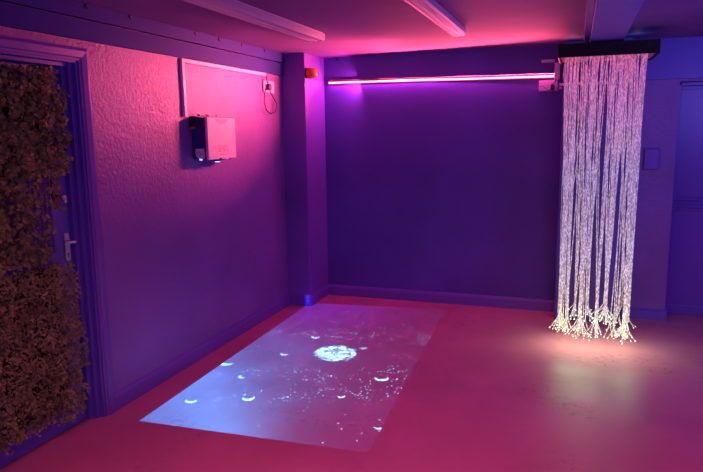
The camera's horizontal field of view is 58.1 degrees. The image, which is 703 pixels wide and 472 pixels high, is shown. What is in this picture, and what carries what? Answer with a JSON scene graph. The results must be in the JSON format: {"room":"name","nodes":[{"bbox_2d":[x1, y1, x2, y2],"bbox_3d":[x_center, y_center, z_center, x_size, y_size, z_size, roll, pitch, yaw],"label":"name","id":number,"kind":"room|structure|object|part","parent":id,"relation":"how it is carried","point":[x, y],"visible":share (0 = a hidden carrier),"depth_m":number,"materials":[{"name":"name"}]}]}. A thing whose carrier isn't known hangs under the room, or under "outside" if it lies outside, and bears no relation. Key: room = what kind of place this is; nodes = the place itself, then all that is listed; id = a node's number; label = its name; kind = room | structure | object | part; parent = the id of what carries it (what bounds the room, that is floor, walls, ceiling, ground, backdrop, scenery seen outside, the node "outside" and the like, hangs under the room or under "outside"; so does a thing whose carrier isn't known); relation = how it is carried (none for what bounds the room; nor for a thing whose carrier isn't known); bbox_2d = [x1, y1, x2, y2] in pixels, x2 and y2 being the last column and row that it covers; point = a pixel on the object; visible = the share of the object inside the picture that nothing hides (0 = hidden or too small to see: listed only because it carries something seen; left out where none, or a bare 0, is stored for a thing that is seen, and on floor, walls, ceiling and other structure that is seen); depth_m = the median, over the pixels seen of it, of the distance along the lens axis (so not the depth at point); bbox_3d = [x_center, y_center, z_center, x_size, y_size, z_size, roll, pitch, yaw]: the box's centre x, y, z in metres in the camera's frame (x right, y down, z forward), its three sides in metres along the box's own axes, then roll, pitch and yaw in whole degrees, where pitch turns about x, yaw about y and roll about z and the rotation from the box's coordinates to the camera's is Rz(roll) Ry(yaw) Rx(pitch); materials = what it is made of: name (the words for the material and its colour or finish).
{"room":"sensory room","nodes":[
{"label":"sensory room","id":0,"kind":"room"},
{"bbox_2d":[0,1,288,391],"bbox_3d":[-1.765,0.016,2.889,0.160,2.320,7.400,2,10,19],"label":"wall","id":1,"kind":"structure","parent":0,"point":[193,248],"depth_m":4.28,"materials":[{"name":"paint"}]},
{"bbox_2d":[0,35,115,467],"bbox_3d":[-1.645,0.093,3.140,0.225,2.083,1.019,2,10,19],"label":"door","id":2,"kind":"structure","parent":1,"relation":"in","point":[80,242],"depth_m":3.26,"materials":[{"name":"blue paint"}]},
{"bbox_3d":[-1.628,-0.326,3.014,0.144,1.012,0.745,2,10,19],"label":"hedge panel","id":3,"kind":"part","parent":2,"relation":"part of","materials":[{"name":"green plant"}]},
{"bbox_3d":[-1.613,0.599,3.165,0.140,0.881,0.731,2,10,19],"label":"hedge panel","id":4,"kind":"part","parent":2,"relation":"part of","materials":[{"name":"green plant"}]},
{"bbox_3d":[-1.553,0.059,3.456,0.008,0.155,0.038,2,10,19],"label":"handle","id":5,"kind":"part","parent":2,"relation":"part of","materials":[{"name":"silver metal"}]},
{"bbox_3d":[-1.532,0.032,3.421,0.054,0.024,0.085,2,10,19],"label":"lever","id":6,"kind":"part","parent":2,"relation":"part of","materials":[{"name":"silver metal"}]},
{"bbox_2d":[0,2,283,75],"bbox_3d":[-1.771,-0.949,2.475,0.022,0.105,6.930,2,10,19],"label":"ceiling beam","id":7,"kind":"structure","parent":1,"relation":"attached to","point":[11,15],"depth_m":3.65,"materials":[{"name":"paint"}]},
{"bbox_2d":[0,0,284,62],"bbox_3d":[-1.767,-1.047,2.457,0.034,0.082,6.930,2,10,19],"label":"trim","id":8,"kind":"structure","parent":1,"relation":"attached to","point":[72,8],"depth_m":3.82,"materials":[{"name":"paint"}]},
{"bbox_2d":[115,294,289,410],"bbox_3d":[-1.000,0.796,4.901,0.018,0.106,2.455,2,10,19],"label":"baseboard","id":9,"kind":"structure","parent":1,"relation":"attached to","point":[126,395],"depth_m":4.51,"materials":[{"name":"paint"}]},
{"bbox_2d":[189,114,235,161],"bbox_3d":[-0.990,-0.704,4.553,0.135,0.340,0.408,2,10,19],"label":"projector","id":10,"kind":"object","parent":1,"relation":"attached to","point":[213,138],"visible":1,"depth_m":4.44,"materials":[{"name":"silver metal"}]},
{"bbox_3d":[-0.938,-0.702,4.548,0.022,0.294,0.383,2,10,19],"label":"casing","id":11,"kind":"part","parent":10,"relation":"part of","materials":[{"name":"white plastic"}]},
{"bbox_2d":[179,58,265,116],"bbox_3d":[-0.938,-1.098,4.838,0.022,0.386,1.230,2,10,19],"label":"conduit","id":12,"kind":"object","parent":1,"relation":"attached to","point":[182,61],"visible":1,"depth_m":4.31,"materials":[{"name":"white plastic"}]},
{"bbox_2d":[262,80,273,92],"bbox_3d":[-0.715,-1.287,5.460,0.016,0.098,0.200,2,10,19],"label":"wall socket","id":13,"kind":"object","parent":1,"relation":"attached to","point":[263,81],"visible":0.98,"depth_m":5.45,"materials":[{"name":"white plastic"}]},
{"bbox_2d":[264,75,276,113],"bbox_3d":[-0.700,-1.214,5.450,0.033,0.326,0.249,2,10,19],"label":"plug","id":14,"kind":"object","parent":1,"relation":"attached to","point":[268,86],"visible":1,"depth_m":5.40,"materials":[{"name":"black plastic"}]},
{"bbox_2d":[282,53,327,294],"bbox_3d":[-0.432,-0.522,6.047,0.225,2.320,0.470,2,10,19],"label":"pillar","id":15,"kind":"structure","parent":0,"point":[303,98],"depth_m":5.88,"materials":[{"name":"paint"}]},
{"bbox_2d":[290,294,309,305],"bbox_3d":[-0.487,0.608,6.003,0.207,0.106,0.005,2,10,19],"label":"baseboard","id":16,"kind":"structure","parent":15,"relation":"attached to","point":[295,299],"depth_m":6.00,"materials":[{"name":"paint"}]},
{"bbox_2d":[305,68,317,78],"bbox_3d":[-0.353,-1.458,5.662,0.101,0.096,0.096,2,10,19],"label":"beacon","id":17,"kind":"object","parent":15,"relation":"attached to","point":[310,73],"visible":1,"depth_m":5.63,"materials":[{"name":"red plastic"}]},
{"bbox_2d":[310,284,328,305],"bbox_3d":[-0.306,0.575,6.188,0.009,0.106,0.470,2,10,19],"label":"baseboard","id":18,"kind":"structure","parent":15,"relation":"attached to","point":[323,292],"depth_m":6.16,"materials":[{"name":"paint"}]},
{"bbox_2d":[0,295,702,471],"bbox_3d":[0.516,1.254,2.499,5.100,0.060,8.000,2,10,19],"label":"floor","id":19,"kind":"structure","parent":0,"point":[338,383],"depth_m":3.83,"materials":[{"name":"paint"}]},
{"bbox_2d":[76,0,702,57],"bbox_3d":[0.567,-1.100,2.081,4.920,0.080,8.000,2,10,19],"label":"ceiling","id":20,"kind":"structure","parent":0,"point":[350,28],"depth_m":4.14,"materials":[{"name":"paint"}]},
{"bbox_2d":[182,0,324,41],"bbox_3d":[-0.557,-1.276,3.679,0.137,0.061,1.820,2,10,19],"label":"light","id":21,"kind":"object","parent":20,"relation":"attached to","point":[237,9],"visible":1,"depth_m":3.65,"materials":[{"name":"white plastic"}]},
{"bbox_2d":[404,0,465,36],"bbox_3d":[0.436,-1.264,3.520,0.102,0.061,1.820,2,10,19],"label":"light","id":22,"kind":"object","parent":20,"relation":"attached to","point":[431,9],"visible":1,"depth_m":3.65,"materials":[{"name":"white plastic"}]},
{"bbox_2d":[584,0,594,42],"bbox_3d":[0.683,-0.979,1.716,0.039,0.045,7.160,2,10,19],"label":"batten","id":23,"kind":"object","parent":20,"relation":"attached to","point":[590,3],"visible":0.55,"depth_m":3.85,"materials":[{"name":"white paint"}]},
{"bbox_2d":[590,0,643,42],"bbox_3d":[0.812,-0.958,1.673,0.227,0.075,7.160,2,10,19],"label":"beam","id":24,"kind":"structure","parent":20,"relation":"attached to","point":[612,20],"depth_m":3.68,"materials":[{"name":"paint"}]},
{"bbox_2d":[549,39,660,344],"bbox_3d":[1.933,-0.332,4.929,0.682,2.250,0.537,2,10,19],"label":"curtain","id":25,"kind":"object","parent":24,"relation":"hanging from","point":[631,51],"visible":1,"depth_m":4.77,"materials":[{"name":"white plastic"}]},
{"bbox_3d":[1.924,-1.349,4.779,0.642,0.006,0.462,2,10,19],"label":"strand plate","id":26,"kind":"part","parent":25,"relation":"part of","materials":[{"name":"black plastic"}]},
{"bbox_2d":[324,45,702,309],"bbox_3d":[1.731,-0.495,5.693,4.860,2.320,0.300,2,10,19],"label":"wall","id":27,"kind":"structure","parent":0,"point":[444,186],"depth_m":5.78,"materials":[{"name":"paint"}]},
{"bbox_2d":[328,73,553,84],"bbox_3d":[0.750,-1.414,5.708,2.065,0.065,0.034,2,10,19],"label":"strip light","id":28,"kind":"object","parent":27,"relation":"attached to","point":[541,75],"visible":1,"depth_m":5.68,"materials":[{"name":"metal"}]},
{"bbox_2d":[329,284,554,311],"bbox_3d":[0.795,0.584,6.039,2.185,0.106,0.018,2,10,19],"label":"baseboard","id":29,"kind":"structure","parent":27,"relation":"attached to","point":[342,290],"depth_m":6.00,"materials":[{"name":"paint"}]},
{"bbox_2d":[541,59,554,62],"bbox_3d":[1.669,-1.486,5.374,0.108,0.025,0.022,2,10,19],"label":"cable trunking","id":30,"kind":"object","parent":27,"relation":"attached to","point":[547,60],"visible":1,"depth_m":5.37,"materials":[{"name":"white plastic"}]},
{"bbox_2d":[539,80,557,90],"bbox_3d":[1.682,-1.286,5.409,0.155,0.090,0.012,2,10,19],"label":"wall socket","id":31,"kind":"object","parent":27,"relation":"attached to","point":[546,83],"visible":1,"depth_m":5.40,"materials":[{"name":"white plastic"}]},
{"bbox_2d":[540,80,555,89],"bbox_3d":[1.673,-1.293,5.386,0.139,0.106,0.033,2,10,19],"label":"plug","id":32,"kind":"object","parent":31,"relation":"attached to","point":[552,87],"visible":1,"depth_m":5.37,"materials":[{"name":"black plastic"}]},
{"bbox_2d":[554,62,559,79],"bbox_3d":[1.741,-1.393,5.351,0.045,0.140,0.045,2,10,19],"label":"control box","id":33,"kind":"object","parent":27,"relation":"attached to","point":[557,65],"visible":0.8,"depth_m":5.33,"materials":[{"name":"white plastic"}]},
{"bbox_2d":[618,307,666,320],"bbox_3d":[2.489,0.668,5.440,0.392,0.087,0.032,2,10,19],"label":"baseboard","id":34,"kind":"structure","parent":27,"relation":"attached to","point":[636,313],"depth_m":5.41,"materials":[{"name":"paint"}]},
{"bbox_2d":[643,148,659,169],"bbox_3d":[2.473,-0.637,5.221,0.116,0.177,0.040,2,10,19],"label":"blank plate","id":35,"kind":"object","parent":27,"relation":"attached to","point":[651,155],"visible":1,"depth_m":5.20,"materials":[{"name":"paint"}]},
{"bbox_2d":[633,36,702,80],"bbox_3d":[3.111,-1.392,4.859,1.780,0.317,0.050,2,10,19],"label":"trim","id":36,"kind":"structure","parent":27,"relation":"attached to","point":[679,57],"depth_m":5.02,"materials":[{"name":"blue paint"}]},
{"bbox_2d":[665,82,702,315],"bbox_3d":[3.162,-0.280,5.293,0.920,1.985,0.140,2,10,19],"label":"door","id":37,"kind":"structure","parent":27,"relation":"in","point":[684,287],"depth_m":5.40,"materials":[{"name":"paint"}]},
{"bbox_2d":[554,37,633,323],"bbox_3d":[2.014,-0.436,5.311,0.510,2.320,0.240,2,10,19],"label":"wall pier","id":38,"kind":"object","parent":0,"point":[592,289],"visible":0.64,"depth_m":5.22,"materials":[{"name":"paint"}]},
{"bbox_2d":[559,81,628,85],"bbox_3d":[1.934,-1.221,5.061,0.520,0.023,0.025,2,10,19],"label":"conduit","id":39,"kind":"object","parent":38,"relation":"attached to","point":[560,84],"visible":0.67,"depth_m":5.04,"materials":[{"name":"white plastic"}]}
]}

